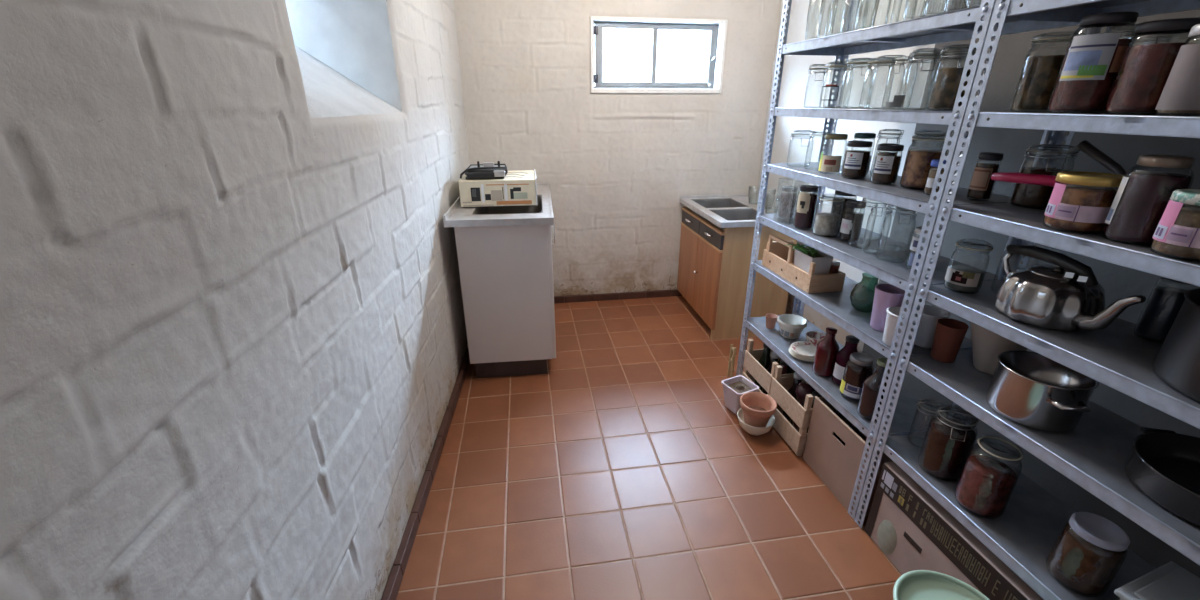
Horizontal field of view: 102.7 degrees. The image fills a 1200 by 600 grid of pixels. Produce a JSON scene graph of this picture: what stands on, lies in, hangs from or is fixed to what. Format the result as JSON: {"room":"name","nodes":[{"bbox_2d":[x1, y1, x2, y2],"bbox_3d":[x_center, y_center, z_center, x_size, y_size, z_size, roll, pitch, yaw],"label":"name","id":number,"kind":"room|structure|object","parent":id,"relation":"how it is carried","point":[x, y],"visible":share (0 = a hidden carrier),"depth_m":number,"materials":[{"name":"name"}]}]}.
{"room":"pantry","nodes":[
{"label":"pantry","id":0,"kind":"room"},
{"bbox_2d":[0,0,469,599],"bbox_3d":[-0.630,-0.238,1.049,0.025,2.320,4.171,-2,23,-5],"label":"wall","id":1,"kind":"structure","parent":0,"point":[234,343],"depth_m":0.73,"materials":[{"name":"white brick"}]},
{"bbox_2d":[381,347,469,599],"bbox_3d":[-0.616,0.803,1.498,0.024,0.052,4.099,-2,23,-5],"label":"baseboard","id":2,"kind":"structure","parent":1,"relation":"attached to","point":[395,578],"depth_m":1.71,"materials":[{"name":"brown tile"}]},
{"bbox_2d":[454,0,780,295],"bbox_3d":[0.118,-1.082,3.087,2.100,2.320,0.020,-3,23,-8],"label":"wall","id":3,"kind":"structure","parent":0,"point":[617,168],"depth_m":3.08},
{"bbox_2d":[554,289,681,302],"bbox_3d":[0.129,-0.028,3.511,1.978,0.048,0.022,-3,23,-8],"label":"baseboard","id":4,"kind":"structure","parent":3,"relation":"attached to","point":[658,293],"depth_m":3.50,"materials":[{"name":"brown tile"}]},
{"bbox_2d":[590,16,727,93],"bbox_3d":[0.346,-1.534,3.042,0.848,0.414,0.208,-3,23,-8],"label":"window","id":5,"kind":"structure","parent":3,"relation":"in","point":[717,28],"depth_m":2.98,"materials":[{"name":"white paint"}]},
{"bbox_2d":[396,296,901,599],"bbox_3d":[0.175,0.854,1.573,2.750,0.101,4.441,-3,23,-8],"label":"floor","id":6,"kind":"structure","parent":0,"point":[623,470],"depth_m":1.79,"materials":[{"name":"tile"}]},
{"bbox_2d":[454,225,555,377],"bbox_3d":[-0.490,-0.152,2.800,0.466,0.822,0.948,-3,23,-6],"label":"base cabinet","id":7,"kind":"object","parent":6,"relation":"on","point":[506,272],"visible":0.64,"depth_m":2.35,"materials":[{"name":"white laminate"}]},
{"bbox_2d":[443,183,553,227],"bbox_3d":[-0.511,-0.508,2.628,0.490,0.137,0.994,-3,23,-6],"label":"sink","id":8,"kind":"object","parent":7,"relation":"in","point":[456,215],"visible":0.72,"depth_m":2.27,"materials":[{"name":"metal"}]},
{"bbox_2d":[458,169,537,206],"bbox_3d":[-0.529,-0.601,2.552,0.378,0.134,0.364,-3,23,-7],"label":"carton","id":9,"kind":"object","parent":8,"relation":"on","point":[518,187],"visible":0.94,"depth_m":2.39,"materials":[{"name":"beige paper"}]},
{"bbox_2d":[460,161,507,178],"bbox_3d":[-0.589,-0.675,2.460,0.235,0.082,0.230,-3,23,-7],"label":"grill","id":10,"kind":"object","parent":9,"relation":"on","point":[487,170],"visible":1,"depth_m":2.38,"materials":[{"name":"black metal"}]},
{"bbox_2d":[465,169,507,178],"bbox_3d":[-0.586,-0.653,2.475,0.220,0.030,0.220,-3,23,-7],"label":"tray","id":11,"kind":"object","parent":10,"relation":"on","point":[470,173],"depth_m":2.37,"materials":[{"name":"black metal"}]},
{"bbox_2d":[472,195,542,214],"bbox_3d":[-0.469,-0.452,2.528,0.335,0.110,0.495,-3,23,-6],"label":"basin","id":12,"kind":"object","parent":8,"relation":"in","point":[526,209],"depth_m":2.75,"materials":[{"name":"metal"}]},
{"bbox_2d":[727,344,735,377],"bbox_3d":[0.680,0.321,2.483,0.012,0.190,0.044,-4,23,-10],"label":"clip","id":13,"kind":"object","parent":6,"relation":"on","point":[732,350],"visible":0.86,"depth_m":2.48,"materials":[{"name":"brown wood"}]},
{"bbox_2d":[677,206,796,339],"bbox_3d":[0.834,-0.226,3.140,0.489,0.700,0.708,-3,23,-8],"label":"cabinet","id":14,"kind":"object","parent":6,"relation":"on","point":[714,266],"visible":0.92,"depth_m":2.87,"materials":[{"name":"brown wood"}]},
{"bbox_2d":[679,194,778,231],"bbox_3d":[0.842,-0.517,3.016,0.486,0.152,0.740,-3,23,-8],"label":"sink","id":15,"kind":"object","parent":14,"relation":"on","point":[732,210],"visible":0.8,"depth_m":2.99,"materials":[{"name":"metal"}]},
{"bbox_2d":[691,198,748,222],"bbox_3d":[0.779,-0.573,3.170,0.290,0.137,0.300,-3,23,-8],"label":"basin","id":16,"kind":"object","parent":15,"relation":"in","point":[705,203],"depth_m":3.28,"materials":[{"name":"metal"}]},
{"bbox_2d":[708,208,764,231],"bbox_3d":[0.832,-0.444,2.859,0.290,0.137,0.300,-3,23,-8],"label":"basin","id":17,"kind":"object","parent":15,"relation":"in","point":[726,214],"depth_m":2.98,"materials":[{"name":"metal"}]},
{"bbox_2d":[721,375,758,413],"bbox_3d":[0.648,0.451,2.247,0.130,0.130,0.130,-11,25,-25],"label":"flower pot","id":18,"kind":"object","parent":6,"relation":"on","point":[735,387],"visible":0.89,"depth_m":2.23,"materials":[{"name":"plastic"}]},
{"bbox_2d":[737,408,774,435],"bbox_3d":[0.680,0.541,2.105,0.159,0.072,0.159,-3,23,-8],"label":"ceramic bowl","id":19,"kind":"object","parent":6,"relation":"on","point":[756,431],"visible":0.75,"depth_m":2.06,"materials":[{"name":"white ceramic"}]},
{"bbox_2d":[740,392,776,427],"bbox_3d":[0.681,0.500,2.091,0.153,0.139,0.153,-3,23,-8],"label":"flower pot","id":20,"kind":"object","parent":19,"relation":"in","point":[757,407],"visible":0.92,"depth_m":2.08,"materials":[{"name":"ceramic"}]},
{"bbox_2d":[742,339,793,396],"bbox_3d":[0.874,0.356,2.276,0.295,0.285,0.250,-4,23,-10],"label":"crate","id":21,"kind":"object","parent":6,"relation":"on","point":[753,370],"visible":0.29,"depth_m":2.26,"materials":[{"name":"brown wood"}]},
{"bbox_2d":[755,343,770,390],"bbox_3d":[0.793,0.328,2.320,0.068,0.265,0.068,-3,23,-8],"label":"bottle","id":22,"kind":"object","parent":21,"relation":"in","point":[765,359],"visible":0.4,"depth_m":2.28,"materials":[{"name":"green glass"}]},
{"bbox_2d":[762,352,778,393],"bbox_3d":[0.807,0.362,2.258,0.068,0.250,0.068,-3,23,-8],"label":"bottle","id":23,"kind":"object","parent":21,"relation":"on","point":[774,357],"visible":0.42,"depth_m":2.22,"materials":[{"name":"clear glass"}]},
{"bbox_2d":[780,359,787,373],"bbox_3d":[0.825,0.386,2.193,0.064,0.255,0.064,-3,23,-8],"label":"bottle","id":24,"kind":"object","parent":21,"relation":"on","point":[783,364],"visible":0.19,"depth_m":2.14,"materials":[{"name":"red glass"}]},
{"bbox_2d":[770,365,813,455],"bbox_3d":[0.922,0.451,2.045,0.295,0.285,0.250,-4,23,-10],"label":"crate","id":25,"kind":"object","parent":6,"relation":"on","point":[780,386],"visible":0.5,"depth_m":1.99,"materials":[{"name":"brown wood"}]},
{"bbox_2d":[783,372,802,424],"bbox_3d":[0.846,0.431,2.092,0.072,0.250,0.072,-3,23,-8],"label":"bottle","id":26,"kind":"object","parent":25,"relation":"on","point":[797,378],"visible":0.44,"depth_m":2.06,"materials":[{"name":"clear glass"}]},
{"bbox_2d":[792,382,815,431],"bbox_3d":[0.856,0.459,2.031,0.077,0.244,0.077,-3,23,-8],"label":"jar","id":27,"kind":"object","parent":25,"relation":"on","point":[803,388],"visible":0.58,"depth_m":1.98,"materials":[{"name":"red glass"}]},
{"bbox_2d":[806,391,821,432],"bbox_3d":[0.872,0.486,1.971,0.072,0.240,0.072,-3,23,-8],"label":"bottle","id":28,"kind":"object","parent":25,"relation":"on","point":[814,393],"visible":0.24,"depth_m":1.93,"materials":[{"name":"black glass"}]},
{"bbox_2d":[803,396,892,516],"bbox_3d":[0.971,0.556,1.775,0.242,0.297,0.314,-4,23,-10],"label":"cardboard box","id":29,"kind":"object","parent":6,"relation":"on","point":[836,464],"visible":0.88,"depth_m":1.75,"materials":[{"name":"brown cardboard"}]},
{"bbox_2d":[833,407,841,440],"bbox_3d":[0.900,0.523,1.855,0.072,0.288,0.072,-3,23,-8],"label":"bottle","id":30,"kind":"object","parent":29,"relation":"in","point":[836,411],"visible":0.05,"depth_m":1.81,"materials":[{"name":"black glass"}]},
{"bbox_2d":[736,0,1089,519],"bbox_3d":[0.939,-0.349,1.725,0.304,2.006,0.925,-4,23,-10],"label":"shelving unit","id":31,"kind":"object","parent":6,"relation":"on","point":[885,258],"visible":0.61,"depth_m":1.61,"materials":[{"name":"metal"}]},
{"bbox_2d":[766,313,777,328],"bbox_3d":[0.804,0.102,2.255,0.056,0.060,0.056,-3,23,-8],"label":"flower pot","id":32,"kind":"object","parent":31,"relation":"on","point":[771,319],"visible":1,"depth_m":2.24,"materials":[{"name":"ceramic"}]},
{"bbox_2d":[778,186,797,216],"bbox_3d":[0.819,-0.427,2.095,0.068,0.130,0.068,-3,23,-8],"label":"jar","id":33,"kind":"object","parent":31,"relation":"on","point":[788,200],"visible":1,"depth_m":2.07,"materials":[{"name":"clear glass"}]},
{"bbox_2d":[777,314,807,338],"bbox_3d":[0.866,0.124,2.173,0.129,0.081,0.129,-3,23,-8],"label":"bowl","id":34,"kind":"object","parent":31,"relation":"on","point":[792,326],"visible":1,"depth_m":2.15,"materials":[{"name":"beige ceramic"}]},
{"bbox_2d":[789,349,813,361],"bbox_3d":[0.866,0.228,2.012,0.144,0.014,0.144,-3,23,-8],"label":"dinner plate","id":35,"kind":"object","parent":31,"relation":"on","point":[790,352],"visible":0.2,"depth_m":1.97,"materials":[{"name":"beige ceramic"}]},
{"bbox_2d":[789,348,813,359],"bbox_3d":[0.866,0.219,2.009,0.140,0.014,0.140,-3,23,-8],"label":"dinner plate","id":36,"kind":"object","parent":35,"relation":"on","point":[791,350],"visible":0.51,"depth_m":1.97,"materials":[{"name":"beige ceramic"}]},
{"bbox_2d":[790,341,816,356],"bbox_3d":[0.868,0.210,2.007,0.138,0.014,0.138,-3,23,-8],"label":"dinner plate","id":37,"kind":"object","parent":36,"relation":"on","point":[808,349],"visible":0.77,"depth_m":2.02,"materials":[{"name":"beige ceramic"}]},
{"bbox_2d":[790,130,815,144],"bbox_3d":[0.819,-0.617,1.955,0.095,0.141,0.104,-3,23,-8],"label":"jar","id":38,"kind":"object","parent":31,"relation":"on","point":[796,130],"visible":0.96,"depth_m":1.93,"materials":[{"name":"clear glass"}]},
{"bbox_2d":[762,234,845,292],"bbox_3d":[0.848,-0.168,2.018,0.151,0.150,0.365,-4,23,-10],"label":"wooden caddy","id":39,"kind":"object","parent":31,"relation":"on","point":[777,257],"visible":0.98,"depth_m":1.96,"materials":[{"name":"brown wood"}]},
{"bbox_2d":[784,244,833,274],"bbox_3d":[0.829,-0.142,1.941,0.125,0.147,0.159,-4,23,-10],"label":"planter","id":40,"kind":"object","parent":39,"relation":"in","point":[803,256],"visible":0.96,"depth_m":1.89,"materials":[{"name":"white ceramic"}]},
{"bbox_2d":[829,261,839,273],"bbox_3d":[0.922,-0.101,1.899,0.035,0.103,0.035,-3,23,-8],"label":"flower pot","id":41,"kind":"object","parent":39,"relation":"in","point":[835,265],"visible":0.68,"depth_m":1.88,"materials":[{"name":"ceramic"}]},
{"bbox_2d":[794,185,818,227],"bbox_3d":[0.816,-0.367,1.904,0.075,0.165,0.074,-3,23,-8],"label":"jar","id":42,"kind":"object","parent":31,"relation":"on","point":[806,203],"visible":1,"depth_m":1.88,"materials":[{"name":"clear glass"}]},
{"bbox_2d":[806,331,825,343],"bbox_3d":[0.932,0.178,2.077,0.090,0.055,0.090,-3,23,-8],"label":"sugar bowl","id":43,"kind":"object","parent":31,"relation":"on","point":[813,337],"visible":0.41,"depth_m":2.09,"materials":[{"name":"white ceramic"}]},
{"bbox_2d":[808,64,828,80],"bbox_3d":[0.815,-0.808,1.815,0.070,0.151,0.079,-3,23,-8],"label":"jar","id":44,"kind":"object","parent":31,"relation":"on","point":[813,64],"visible":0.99,"depth_m":1.78,"materials":[{"name":"clear glass"}]},
{"bbox_2d":[812,327,838,376],"bbox_3d":[0.877,0.198,1.853,0.080,0.190,0.080,-3,23,-8],"label":"bottle","id":45,"kind":"object","parent":31,"relation":"on","point":[827,348],"visible":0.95,"depth_m":1.83,"materials":[{"name":"red glass"}]},
{"bbox_2d":[813,196,844,235],"bbox_3d":[0.862,-0.320,1.812,0.094,0.148,0.094,-3,23,-8],"label":"jar","id":46,"kind":"object","parent":31,"relation":"on","point":[827,224],"visible":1,"depth_m":1.79,"materials":[{"name":"clear glass"}]},
{"bbox_2d":[818,134,847,171],"bbox_3d":[0.860,-0.538,1.770,0.081,0.138,0.081,-3,23,-8],"label":"jar","id":47,"kind":"object","parent":31,"relation":"on","point":[827,163],"visible":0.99,"depth_m":1.75,"materials":[{"name":"clear glass"}]},
{"bbox_2d":[820,65,847,98],"bbox_3d":[0.839,-0.770,1.725,0.077,0.150,0.077,-3,23,-8],"label":"jar","id":48,"kind":"object","parent":31,"relation":"on","point":[832,85],"visible":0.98,"depth_m":1.70,"materials":[{"name":"clear glass"}]},
{"bbox_2d":[829,61,855,76],"bbox_3d":[0.933,-0.837,1.867,0.094,0.166,0.102,-10,25,-23],"label":"jar","id":49,"kind":"object","parent":31,"relation":"on","point":[840,69],"visible":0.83,"depth_m":1.82,"materials":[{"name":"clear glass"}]},
{"bbox_2d":[831,190,855,230],"bbox_3d":[0.950,-0.351,1.878,0.084,0.155,0.084,-3,23,-8],"label":"jar","id":50,"kind":"object","parent":31,"relation":"on","point":[838,207],"visible":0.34,"depth_m":1.85,"materials":[{"name":"clear glass"}]},
{"bbox_2d":[832,335,859,385],"bbox_3d":[0.921,0.226,1.785,0.081,0.190,0.080,-3,23,-8],"label":"bottle","id":51,"kind":"object","parent":31,"relation":"on","point":[843,355],"visible":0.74,"depth_m":1.76,"materials":[{"name":"red glass"}]},
{"bbox_2d":[840,200,865,240],"bbox_3d":[0.912,-0.285,1.738,0.069,0.140,0.068,-3,23,-8],"label":"jar","id":52,"kind":"object","parent":31,"relation":"on","point":[851,223],"visible":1,"depth_m":1.72,"materials":[{"name":"clear glass"}]},
{"bbox_2d":[840,352,873,400],"bbox_3d":[0.917,0.273,1.710,0.091,0.160,0.090,-3,23,-8],"label":"jar","id":53,"kind":"object","parent":31,"relation":"on","point":[859,367],"visible":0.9,"depth_m":1.68,"materials":[{"name":"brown glass"}]},
{"bbox_2d":[842,141,872,177],"bbox_3d":[0.888,-0.486,1.664,0.081,0.122,0.080,-3,23,-8],"label":"jar","id":54,"kind":"object","parent":31,"relation":"on","point":[855,165],"visible":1,"depth_m":1.64,"materials":[{"name":"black glass"}]},
{"bbox_2d":[849,58,878,74],"bbox_3d":[0.955,-0.792,1.758,0.094,0.166,0.101,-9,24,-22],"label":"jar","id":55,"kind":"object","parent":31,"relation":"on","point":[871,67],"visible":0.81,"depth_m":1.72,"materials":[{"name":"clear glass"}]},
{"bbox_2d":[850,273,878,312],"bbox_3d":[0.944,-0.026,1.697,0.100,0.132,0.100,-3,23,-8],"label":"round vase","id":56,"kind":"object","parent":31,"relation":"on","point":[862,294],"visible":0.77,"depth_m":1.67,"materials":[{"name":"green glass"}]},
{"bbox_2d":[854,133,875,172],"bbox_3d":[0.957,-0.536,1.759,0.074,0.142,0.074,-3,23,-8],"label":"jar","id":57,"kind":"object","parent":31,"relation":"on","point":[856,135],"visible":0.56,"depth_m":1.72,"materials":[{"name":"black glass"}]},
{"bbox_2d":[857,358,891,421],"bbox_3d":[0.921,0.293,1.593,0.088,0.212,0.088,-3,23,-8],"label":"bottle","id":58,"kind":"object","parent":31,"relation":"on","point":[870,388],"visible":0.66,"depth_m":1.57,"materials":[{"name":"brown glass"}]},
{"bbox_2d":[862,198,887,215],"bbox_3d":[0.999,-0.300,1.760,0.091,0.151,0.100,-3,23,-8],"label":"jar","id":59,"kind":"object","parent":31,"relation":"on","point":[863,198],"visible":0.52,"depth_m":1.71,"materials":[{"name":"clear glass"}]},
{"bbox_2d":[870,284,904,331],"bbox_3d":[0.932,0.028,1.560,0.094,0.138,0.094,-3,23,-8],"label":"flower pot","id":60,"kind":"object","parent":31,"relation":"on","point":[885,295],"visible":0.7,"depth_m":1.54,"materials":[{"name":"purple ceramic"}]},
{"bbox_2d":[871,144,903,182],"bbox_3d":[0.928,-0.440,1.556,0.077,0.120,0.076,-3,23,-8],"label":"jar","id":61,"kind":"object","parent":31,"relation":"on","point":[885,169],"visible":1,"depth_m":1.53,"materials":[{"name":"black glass"}]},
{"bbox_2d":[878,143,896,155],"bbox_3d":[0.961,-0.464,1.615,0.060,0.118,0.060,-3,23,-8],"label":"jar","id":62,"kind":"object","parent":31,"relation":"on","point":[879,153],"visible":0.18,"depth_m":1.59,"materials":[{"name":"clear glass"}]},
{"bbox_2d":[877,129,903,143],"bbox_3d":[0.995,-0.508,1.667,0.078,0.161,0.087,-3,23,-8],"label":"jar","id":63,"kind":"object","parent":31,"relation":"on","point":[897,138],"visible":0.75,"depth_m":1.63,"materials":[{"name":"clear glass"}]},
{"bbox_2d":[875,55,908,73],"bbox_3d":[0.983,-0.743,1.640,0.095,0.166,0.104,-3,23,-8],"label":"jar","id":64,"kind":"object","parent":31,"relation":"on","point":[889,65],"visible":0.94,"depth_m":1.60,"materials":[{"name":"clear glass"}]},
{"bbox_2d":[885,95,904,107],"bbox_3d":[0.899,-0.647,1.438,0.074,0.142,0.074,-3,23,-8],"label":"glass jar","id":65,"kind":"object","parent":31,"relation":"on","point":[898,101],"visible":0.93,"depth_m":1.43,"materials":[{"name":"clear glass"}]},
{"bbox_2d":[882,307,914,346],"bbox_3d":[0.912,0.085,1.464,0.087,0.106,0.087,-3,23,-8],"label":"flower pot","id":66,"kind":"object","parent":31,"relation":"on","point":[892,316],"visible":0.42,"depth_m":1.46,"materials":[{"name":"white ceramic"}]},
{"bbox_2d":[886,204,917,223],"bbox_3d":[1.016,-0.249,1.631,0.094,0.156,0.103,-3,23,-8],"label":"jar","id":67,"kind":"object","parent":31,"relation":"on","point":[889,205],"visible":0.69,"depth_m":1.58,"materials":[{"name":"clear glass"}]},
{"bbox_2d":[908,226,927,265],"bbox_3d":[0.964,-0.154,1.442,0.057,0.125,0.056,-3,23,-8],"label":"jar","id":68,"kind":"object","parent":31,"relation":"on","point":[914,243],"visible":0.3,"depth_m":1.43,"materials":[{"name":"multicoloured glass"}]},
{"bbox_2d":[901,138,946,187],"bbox_3d":[0.992,-0.422,1.466,0.104,0.156,0.104,-3,23,-8],"label":"jar","id":69,"kind":"object","parent":31,"relation":"on","point":[917,167],"visible":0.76,"depth_m":1.45,"materials":[{"name":"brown glass"}]},
{"bbox_2d":[907,51,943,69],"bbox_3d":[1.010,-0.691,1.513,0.094,0.166,0.104,-3,23,-8],"label":"jar","id":70,"kind":"object","parent":31,"relation":"on","point":[918,51],"visible":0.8,"depth_m":1.49,"materials":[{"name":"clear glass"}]},
{"bbox_2d":[910,48,941,70],"bbox_3d":[0.911,-0.626,1.367,0.072,0.159,0.080,5,23,11],"label":"jar","id":71,"kind":"object","parent":31,"relation":"on","point":[927,54],"visible":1,"depth_m":1.33,"materials":[{"name":"clear glass"}]},
{"bbox_2d":[925,159,946,193],"bbox_3d":[0.959,-0.347,1.363,0.053,0.096,0.052,-3,23,-8],"label":"jar","id":72,"kind":"object","parent":31,"relation":"on","point":[935,162],"visible":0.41,"depth_m":1.35,"materials":[{"name":"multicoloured glass"}]},
{"bbox_2d":[928,44,975,108],"bbox_3d":[0.959,-0.597,1.293,0.096,0.161,0.105,-3,23,-8],"label":"jar","id":73,"kind":"object","parent":31,"relation":"on","point":[947,80],"visible":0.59,"depth_m":1.28,"materials":[{"name":"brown glass"}]},
{"bbox_2d":[943,47,974,66],"bbox_3d":[1.039,-0.642,1.396,0.094,0.166,0.103,-3,23,-8],"label":"jar","id":74,"kind":"object","parent":31,"relation":"on","point":[960,59],"visible":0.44,"depth_m":1.38,"materials":[{"name":"clear glass"}]},
{"bbox_2d":[968,152,1003,198],"bbox_3d":[1.034,-0.332,1.292,0.056,0.122,0.054,-3,23,-8],"label":"jar","id":75,"kind":"object","parent":31,"relation":"on","point":[981,184],"visible":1,"depth_m":1.28,"materials":[{"name":"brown glass"}]},
{"bbox_2d":[893,570,989,599],"bbox_3d":[0.792,0.836,1.125,0.240,0.279,0.240,-3,23,-8],"label":"bowl","id":76,"kind":"object","parent":6,"relation":"on","point":[916,584],"visible":1,"depth_m":1.15,"materials":[{"name":"green ceramic"}]},
{"bbox_2d":[865,462,1043,599],"bbox_3d":[1.078,0.733,1.359,0.282,0.290,0.515,-4,23,-10],"label":"cardboard box","id":77,"kind":"object","parent":6,"relation":"on","point":[908,525],"visible":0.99,"depth_m":1.36,"materials":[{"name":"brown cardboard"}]},
{"bbox_2d":[854,0,1199,599],"bbox_3d":[1.121,0.014,0.848,0.304,2.006,1.003,-4,23,-10],"label":"shelving unit","id":78,"kind":"object","parent":6,"relation":"on","point":[1093,455],"visible":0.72,"depth_m":1.08,"materials":[{"name":"metal"}]},
{"bbox_2d":[914,305,949,347],"bbox_3d":[0.998,0.083,1.464,0.090,0.110,0.090,-3,23,-8],"label":"flower pot","id":79,"kind":"object","parent":78,"relation":"on","point":[924,338],"visible":0.69,"depth_m":1.44,"materials":[{"name":"white ceramic"}]},
{"bbox_2d":[916,399,947,425],"bbox_3d":[1.003,0.378,1.469,0.076,0.151,0.085,-3,23,-8],"label":"jar","id":80,"kind":"object","parent":78,"relation":"on","point":[919,401],"visible":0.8,"depth_m":1.44,"materials":[{"name":"clear glass"}]},
{"bbox_2d":[919,406,979,479],"bbox_3d":[0.984,0.398,1.355,0.110,0.201,0.110,-3,23,-8],"label":"jar","id":81,"kind":"object","parent":78,"relation":"on","point":[948,443],"visible":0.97,"depth_m":1.33,"materials":[{"name":"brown glass"}]},
{"bbox_2d":[930,318,968,362],"bbox_3d":[0.996,0.118,1.377,0.074,0.112,0.074,-3,23,-8],"label":"flower pot","id":82,"kind":"object","parent":78,"relation":"on","point":[949,335],"visible":1,"depth_m":1.36,"materials":[{"name":"ceramic"}]},
{"bbox_2d":[945,242,992,291],"bbox_3d":[0.979,-0.091,1.278,0.083,0.134,0.083,-3,23,-8],"label":"jar","id":83,"kind":"object","parent":78,"relation":"on","point":[957,277],"visible":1,"depth_m":1.27,"materials":[{"name":"clear glass"}]},
{"bbox_2d":[955,436,1022,516],"bbox_3d":[1.000,0.450,1.234,0.106,0.198,0.106,-3,23,-8],"label":"jar","id":84,"kind":"object","parent":78,"relation":"on","point":[985,486],"visible":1,"depth_m":1.22,"materials":[{"name":"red glass"}]},
{"bbox_2d":[970,322,1027,374],"bbox_3d":[1.085,0.130,1.314,0.152,0.138,0.152,-3,23,-8],"label":"flower pot","id":85,"kind":"object","parent":78,"relation":"on","point":[987,345],"visible":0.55,"depth_m":1.29,"materials":[{"name":"beige ceramic"}]},
{"bbox_2d":[986,350,1098,431],"bbox_3d":[1.033,0.213,1.136,0.178,0.120,0.242,-3,23,-8],"label":"cooking pot","id":86,"kind":"object","parent":78,"relation":"on","point":[1033,390],"visible":0.9,"depth_m":1.10,"materials":[{"name":"metal"}]},
{"bbox_2d":[1011,37,1073,109],"bbox_3d":[1.024,-0.519,1.101,0.096,0.164,0.096,-3,23,-8],"label":"jar","id":87,"kind":"object","parent":78,"relation":"on","point":[1039,76],"visible":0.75,"depth_m":1.09,"materials":[{"name":"clear glass"}]},
{"bbox_2d":[1010,144,1079,207],"bbox_3d":[1.110,-0.309,1.199,0.101,0.151,0.108,-3,23,-8],"label":"jar","id":88,"kind":"object","parent":78,"relation":"on","point":[1031,195],"visible":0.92,"depth_m":1.19,"materials":[{"name":"clear glass"}]},
{"bbox_2d":[995,244,1145,331],"bbox_3d":[1.023,-0.020,1.075,0.190,0.159,0.260,13,26,28],"label":"kettle","id":89,"kind":"object","parent":78,"relation":"on","point":[1067,295],"visible":1,"depth_m":1.05,"materials":[{"name":"metal"}]},
{"bbox_2d":[1044,171,1124,231],"bbox_3d":[0.994,-0.202,0.990,0.106,0.112,0.106,-3,23,-8],"label":"jar","id":90,"kind":"object","parent":78,"relation":"on","point":[1084,203],"visible":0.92,"depth_m":0.96,"materials":[{"name":"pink glass"}]},
{"bbox_2d":[1047,512,1129,594],"bbox_3d":[1.060,0.552,1.046,0.100,0.152,0.100,-3,23,-8],"label":"jar","id":91,"kind":"object","parent":78,"relation":"on","point":[1090,548],"visible":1,"depth_m":1.02,"materials":[{"name":"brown glass"}]},
{"bbox_2d":[1048,11,1138,110],"bbox_3d":[0.986,-0.469,0.962,0.095,0.178,0.095,-3,23,-8],"label":"jar","id":92,"kind":"object","parent":78,"relation":"on","point":[1091,65],"visible":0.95,"depth_m":0.94,"materials":[{"name":"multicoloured glass"}]},
{"bbox_2d":[991,172,1199,207],"bbox_3d":[1.108,-0.224,1.071,0.174,0.092,0.364,-6,23,-15],"label":"frying pan","id":93,"kind":"object","parent":78,"relation":"on","point":[1024,178],"visible":0.09,"depth_m":1.13,"materials":[{"name":"red metal"}]},
{"bbox_2d":[1077,140,1126,175],"bbox_3d":[1.129,-0.249,1.024,0.064,0.158,0.244,-4,23,-10],"label":"ladle","id":94,"kind":"object","parent":93,"relation":"in","point":[1085,146],"visible":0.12,"depth_m":1.06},
{"bbox_2d":[1104,24,1172,45],"bbox_3d":[1.121,-0.492,1.026,0.110,0.171,0.115,-3,23,-8],"label":"jar","id":95,"kind":"object","parent":78,"relation":"on","point":[1171,36],"visible":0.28,"depth_m":0.99,"materials":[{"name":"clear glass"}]},
{"bbox_2d":[1102,154,1194,243],"bbox_3d":[1.023,-0.187,0.896,0.088,0.157,0.088,-3,23,-8],"label":"jar","id":96,"kind":"object","parent":78,"relation":"on","point":[1141,199],"visible":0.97,"depth_m":0.88,"materials":[{"name":"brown glass"}]},
{"bbox_2d":[1105,18,1199,111],"bbox_3d":[1.018,-0.424,0.884,0.094,0.155,0.094,-3,23,-8],"label":"jar","id":97,"kind":"object","parent":78,"relation":"on","point":[1144,71],"visible":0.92,"depth_m":0.87,"materials":[{"name":"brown glass"}]},
{"bbox_2d":[1114,561,1199,599],"bbox_3d":[1.156,0.640,0.909,0.196,0.096,0.216,-8,24,-18],"label":"food container","id":98,"kind":"object","parent":78,"relation":"on","point":[1170,581],"visible":1,"depth_m":0.96,"materials":[{"name":"plastic"}]},
{"bbox_2d":[1125,427,1199,526],"bbox_3d":[1.149,0.348,0.887,0.253,0.062,0.265,-13,26,-28],"label":"frying pan","id":99,"kind":"object","parent":78,"relation":"on","point":[1164,465],"visible":1,"depth_m":0.95,"materials":[{"name":"metal"}]},
{"bbox_2d":[1135,276,1191,341],"bbox_3d":[1.197,0.013,1.005,0.072,0.150,0.072,-3,23,-8],"label":"jar","id":100,"kind":"object","parent":78,"relation":"on","point":[1164,304],"visible":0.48,"depth_m":1.00,"materials":[{"name":"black glass"}]},
{"bbox_2d":[1152,189,1199,258],"bbox_3d":[1.016,-0.126,0.814,0.092,0.108,0.091,-3,23,-8],"label":"jar","id":101,"kind":"object","parent":78,"relation":"on","point":[1177,233],"visible":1,"depth_m":0.81,"materials":[{"name":"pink glass"}]},
{"bbox_2d":[1153,288,1199,401],"bbox_3d":[1.144,0.100,0.793,0.284,0.152,0.284,-14,26,-30],"label":"cooking pot","id":102,"kind":"object","parent":78,"relation":"on","point":[1176,363],"visible":1,"depth_m":0.84,"materials":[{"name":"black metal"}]},
{"bbox_2d":[1155,24,1199,112],"bbox_3d":[1.011,-0.381,0.798,0.085,0.140,0.084,-3,23,-8],"label":"jar","id":103,"kind":"object","parent":78,"relation":"on","point":[1181,91],"visible":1,"depth_m":0.80,"materials":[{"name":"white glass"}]},
{"bbox_2d":[756,0,1199,577],"bbox_3d":[1.481,-0.369,1.370,0.124,2.320,4.293,-3,23,-8],"label":"wall","id":104,"kind":"structure","parent":0,"point":[1118,282],"depth_m":1.79,"materials":[{"name":"grey paint"}]},
{"bbox_3d":[-0.896,-0.254,1.085,0.758,2.320,4.614,-3,23,-8],"label":"wall","id":105,"kind":"structure","parent":0,"visible":0},
{"bbox_2d":[285,0,401,118],"bbox_3d":[-0.894,-0.898,1.220,0.440,0.798,0.719,-2,23,-5],"label":"window","id":106,"kind":"structure","parent":105,"relation":"attached to","point":[344,48],"depth_m":1.60,"materials":[{"name":"white paint"}]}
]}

